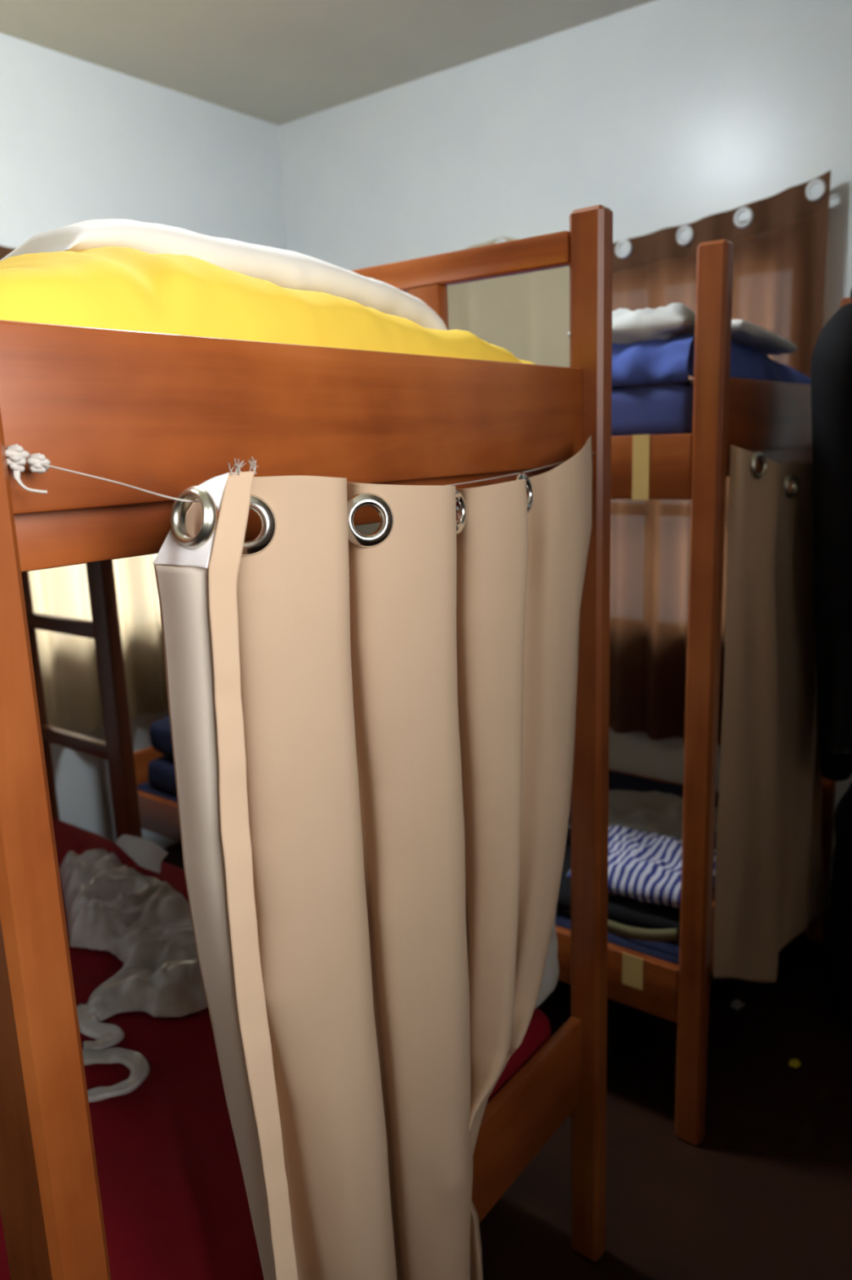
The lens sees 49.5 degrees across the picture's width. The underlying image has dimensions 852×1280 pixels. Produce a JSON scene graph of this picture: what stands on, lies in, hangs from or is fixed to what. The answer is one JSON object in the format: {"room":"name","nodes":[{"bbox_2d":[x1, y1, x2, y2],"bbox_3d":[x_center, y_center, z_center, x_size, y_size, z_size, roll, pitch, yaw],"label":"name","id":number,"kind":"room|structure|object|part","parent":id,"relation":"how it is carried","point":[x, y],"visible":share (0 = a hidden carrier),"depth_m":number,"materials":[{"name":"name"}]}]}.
{"room":"dormitory","nodes":[
{"label":"dormitory","id":0,"kind":"room"},
{"bbox_2d":[0,32,286,848],"bbox_3d":[-1.862,-0.282,2.213,0.140,2.650,4.257,7,15,37],"label":"wall","id":1,"kind":"structure","parent":0,"point":[81,140],"depth_m":3.07,"materials":[{"name":"white paint"}]},
{"bbox_2d":[0,245,249,745],"bbox_3d":[-1.111,-0.444,2.971,0.096,1.505,1.420,7,15,37],"label":"curtain","id":2,"kind":"object","parent":1,"relation":"hanging from","point":[68,663],"visible":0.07,"depth_m":3.05,"materials":[{"name":"beige fabric"}]},
{"bbox_3d":[-1.107,-0.414,2.975,0.090,1.445,1.420,7,15,37],"label":"cloth panel","id":3,"kind":"part","parent":2,"relation":"part of","materials":[{"name":"beige fabric"}]},
{"bbox_2d":[0,0,655,125],"bbox_3d":[-0.335,-1.445,0.827,3.992,0.100,4.397,7,15,37],"label":"ceiling","id":4,"kind":"structure","parent":0,"point":[277,62],"depth_m":2.78,"materials":[{"name":"white paint"}]},
{"bbox_2d":[161,841,851,1279],"bbox_3d":[-0.240,1.242,1.405,3.992,0.100,4.397,7,15,37],"label":"floor","id":5,"kind":"structure","parent":0,"point":[766,1193],"depth_m":1.89,"materials":[{"name":"black"}]},
{"bbox_2d":[0,204,613,1279],"bbox_3d":[-0.784,0.243,1.701,1.968,1.764,0.993,7,15,37],"label":"bunk bed","id":6,"kind":"object","parent":5,"relation":"on","point":[167,415],"visible":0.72,"depth_m":0.88,"materials":[{"name":"brown wood"}]},
{"bbox_3d":[-0.322,0.426,0.775,0.088,1.764,0.050,7,15,37],"label":"post","id":7,"kind":"part","parent":6,"relation":"part of","materials":[{"name":"brown wood"}]},
{"bbox_2d":[0,246,534,364],"bbox_3d":[-0.786,-0.401,1.550,1.810,0.217,0.909,7,15,37],"label":"blanket","id":8,"kind":"object","parent":6,"relation":"on","point":[108,287],"visible":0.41,"depth_m":0.85,"materials":[{"name":"yellow fabric"}]},
{"bbox_2d":[0,218,447,329],"bbox_3d":[-0.268,-0.429,1.270,0.298,0.177,0.666,7,15,37],"label":"pillow","id":9,"kind":"object","parent":8,"relation":"on","point":[285,268],"visible":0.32,"depth_m":1.10,"materials":[{"name":"white fabric"}]},
{"bbox_2d":[0,817,551,1279],"bbox_3d":[-0.770,0.672,1.781,1.845,0.174,0.880,7,15,37],"label":"mattress","id":10,"kind":"object","parent":6,"relation":"on","point":[175,1202],"visible":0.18,"depth_m":1.28,"materials":[{"name":"red fabric"}]},
{"bbox_2d":[58,848,208,1102],"bbox_3d":[-0.550,0.549,1.761,0.273,0.078,0.860,-7,13,-21],"label":"crumpled cloth","id":11,"kind":"object","parent":10,"relation":"on","point":[142,921],"visible":0.83,"depth_m":1.71,"materials":[{"name":"grey fabric"}]},
{"bbox_3d":[-0.537,0.631,1.519,0.067,0.015,0.143,-8,13,-26],"label":"handle","id":12,"kind":"part","parent":11,"relation":"part of","materials":[{"name":"white fabric"}]},
{"bbox_3d":[-0.483,0.652,1.412,0.108,0.015,0.137,-9,14,-30],"label":"handle","id":13,"kind":"part","parent":11,"relation":"part of","materials":[{"name":"white fabric"}]},
{"bbox_2d":[115,834,167,872],"bbox_3d":[-0.621,0.459,2.038,0.072,0.017,0.247,-11,15,-37],"label":"paper","id":14,"kind":"object","parent":11,"relation":"on","point":[148,855],"visible":1,"depth_m":2.02,"materials":[{"name":"white paper"}]},
{"bbox_2d":[534,909,559,1008],"bbox_3d":[0.104,0.446,1.455,0.114,0.369,0.304,7,15,37],"label":"pillow","id":15,"kind":"object","parent":10,"relation":"on","point":[551,973],"visible":0.08,"depth_m":1.52,"materials":[{"name":"grey fabric"}]},
{"bbox_2d":[4,444,595,502],"bbox_3d":[0.014,-0.188,0.978,0.117,0.061,0.905,7,15,37],"label":"twine","id":16,"kind":"object","parent":6,"relation":"attached to","point":[16,457],"visible":0.88,"depth_m":0.66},
{"bbox_2d":[152,435,592,1279],"bbox_3d":[0.046,0.430,1.109,0.156,1.310,0.786,7,15,37],"label":"curtain","id":17,"kind":"object","parent":16,"relation":"hanging from","point":[373,735],"visible":1,"depth_m":0.93,"materials":[{"name":"beige fabric"}]},
{"bbox_3d":[-0.526,-0.661,1.893,1.859,0.044,0.036,7,15,37],"label":"guard rail","id":18,"kind":"part","parent":6,"relation":"part of","materials":[{"name":"brown wood"}]},
{"bbox_3d":[0.265,0.250,1.498,0.054,1.764,0.040,7,15,37],"label":"post","id":19,"kind":"part","parent":6,"relation":"part of","materials":[{"name":"brown wood"}]},
{"bbox_2d":[133,239,851,1145],"bbox_3d":[0.042,-0.002,2.707,1.991,1.764,0.993,7,15,37],"label":"bunk bed","id":20,"kind":"object","parent":5,"relation":"on","point":[773,419],"visible":0.29,"depth_m":1.77,"materials":[{"name":"brown wood"}]},
{"bbox_3d":[-0.231,0.630,2.450,1.882,0.120,0.024,7,15,37],"label":"rail","id":21,"kind":"part","parent":20,"relation":"part of","materials":[{"name":"brown wood"}]},
{"bbox_2d":[137,770,719,964],"bbox_3d":[0.068,0.490,2.806,1.857,0.043,0.944,7,15,37],"label":"mattress","id":22,"kind":"object","parent":20,"relation":"on","point":[668,951],"visible":0.04,"depth_m":2.58,"materials":[{"name":"blue fabric"}]},
{"bbox_2d":[147,755,176,795],"bbox_3d":[-0.628,0.399,3.018,0.373,0.114,0.454,7,15,37],"label":"folded blanket","id":23,"kind":"object","parent":22,"relation":"on","point":[161,771],"visible":0.07,"depth_m":2.90,"materials":[{"name":"blue fabric"}]},
{"bbox_2d":[149,715,173,757],"bbox_3d":[-0.637,0.287,2.991,0.344,0.131,0.422,7,15,37],"label":"folded blanket","id":24,"kind":"object","parent":23,"relation":"on","point":[160,736],"visible":0.1,"depth_m":2.89,"materials":[{"name":"blue fabric"}]},
{"bbox_2d":[556,844,715,942],"bbox_3d":[0.460,0.562,2.146,0.409,0.091,0.354,7,15,37],"label":"folded clothes","id":25,"kind":"object","parent":22,"relation":"on","point":[661,922],"visible":0.19,"depth_m":1.98,"materials":[{"name":"black fabric"}]},
{"bbox_2d":[566,825,715,907],"bbox_3d":[0.493,0.503,2.063,0.310,0.118,0.228,6,15,33],"label":"striped cloth","id":26,"kind":"object","parent":25,"relation":"on","point":[643,866],"visible":0.57,"depth_m":2.00,"materials":[{"name":"fabric"}]},
{"bbox_2d":[568,789,717,839],"bbox_3d":[0.536,0.438,2.259,0.340,0.092,0.219,5,14,28],"label":"folded blanket","id":27,"kind":"object","parent":25,"relation":"on","point":[661,813],"visible":0.38,"depth_m":2.23,"materials":[{"name":"grey fabric"}]},
{"bbox_3d":[-0.268,-0.406,2.227,1.882,0.117,0.024,7,15,37],"label":"rail","id":28,"kind":"part","parent":20,"relation":"part of","materials":[{"name":"brown wood"}]},
{"bbox_2d":[611,382,693,435],"bbox_3d":[0.039,-0.593,2.565,1.822,0.102,0.940,7,15,37],"label":"mattress","id":29,"kind":"object","parent":20,"relation":"on","point":[662,409],"visible":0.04,"depth_m":1.71,"materials":[{"name":"blue fabric"}]},
{"bbox_2d":[612,333,694,387],"bbox_3d":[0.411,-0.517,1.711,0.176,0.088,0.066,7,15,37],"label":"blanket","id":30,"kind":"object","parent":29,"relation":"on","point":[653,362],"visible":0.82,"depth_m":1.69,"materials":[{"name":"blue fabric"}]},
{"bbox_2d":[688,339,810,384],"bbox_3d":[0.698,-0.603,2.042,0.206,0.097,0.920,7,15,37],"label":"sheet","id":31,"kind":"object","parent":29,"relation":"on","point":[746,362],"visible":0.38,"depth_m":1.88,"materials":[{"name":"blue fabric"}]},
{"bbox_2d":[566,302,798,355],"bbox_3d":[0.539,-0.630,1.916,0.307,0.081,0.594,7,15,37],"label":"pillow","id":32,"kind":"object","parent":31,"relation":"on","point":[628,326],"visible":0.42,"depth_m":1.71,"materials":[{"name":"fabric"}]},
{"bbox_3d":[0.353,0.448,3.196,1.882,0.120,0.024,7,15,37],"label":"rail","id":33,"kind":"part","parent":20,"relation":"part of","materials":[{"name":"brown wood"}]},
{"bbox_3d":[0.524,0.184,1.760,0.054,1.764,0.040,7,15,37],"label":"post","id":34,"kind":"part","parent":20,"relation":"part of","materials":[{"name":"brown wood"}]},
{"bbox_2d":[713,444,828,982],"bbox_3d":[0.820,0.199,2.056,0.061,1.260,0.821,7,15,36],"label":"curtain","id":35,"kind":"object","parent":20,"relation":"hanging from","point":[771,882],"visible":0.86,"depth_m":1.87,"materials":[{"name":"beige fabric"}]},
{"bbox_3d":[1.100,0.005,2.497,0.054,1.764,0.040,7,15,37],"label":"post","id":36,"kind":"part","parent":20,"relation":"part of","materials":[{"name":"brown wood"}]},
{"bbox_2d":[730,999,744,1010],"bbox_3d":[0.802,0.937,2.380,0.033,0.009,0.045,7,15,37],"label":"paper scrap","id":37,"kind":"object","parent":5,"relation":"on","point":[737,1004],"visible":1,"depth_m":2.38,"materials":[{"name":"paper"}]},
{"bbox_2d":[789,1058,800,1067],"bbox_3d":[0.861,0.986,2.157,0.023,0.004,0.032,7,15,37],"label":"wrapper","id":38,"kind":"object","parent":5,"relation":"on","point":[795,1063],"visible":1,"depth_m":2.15,"materials":[{"name":"yellow plastic"}]},
{"bbox_2d":[827,782,851,1021],"bbox_3d":[1.264,0.615,2.299,0.436,0.672,0.567,7,15,37],"label":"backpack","id":39,"kind":"object","parent":5,"relation":"on","point":[840,913],"visible":1,"depth_m":2.23,"materials":[{"name":"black fabric"}]},
{"bbox_3d":[1.002,0.107,1.853,0.280,1.843,0.220,7,15,37],"label":"coat stand","id":40,"kind":"object","parent":5,"relation":"on","visible":0},
{"bbox_2d":[810,288,851,781],"bbox_3d":[0.927,-0.209,1.927,0.149,1.053,0.558,7,15,37],"label":"coat","id":41,"kind":"object","parent":40,"relation":"hanging from","point":[831,375],"visible":1,"depth_m":1.76,"materials":[{"name":"black fabric"}]},
{"bbox_2d":[278,0,851,906],"bbox_3d":[1.000,-0.502,2.763,3.992,2.650,0.140,7,15,37],"label":"wall","id":42,"kind":"structure","parent":0,"point":[660,114],"depth_m":2.80,"materials":[{"name":"white paint"}]},
{"bbox_2d":[406,236,569,367],"bbox_3d":[0.204,-0.530,3.207,0.785,1.595,0.074,7,15,37],"label":"curtain","id":43,"kind":"object","parent":42,"relation":"hanging from","point":[526,315],"visible":0.09,"depth_m":2.99,"materials":[{"name":"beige fabric"}]},
{"bbox_2d":[609,169,835,746],"bbox_3d":[0.803,-0.462,2.761,0.686,1.607,0.083,7,15,37],"label":"curtain","id":44,"kind":"object","parent":42,"relation":"hanging from","point":[780,252],"visible":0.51,"depth_m":2.75,"materials":[{"name":"brown fabric"}]}
]}

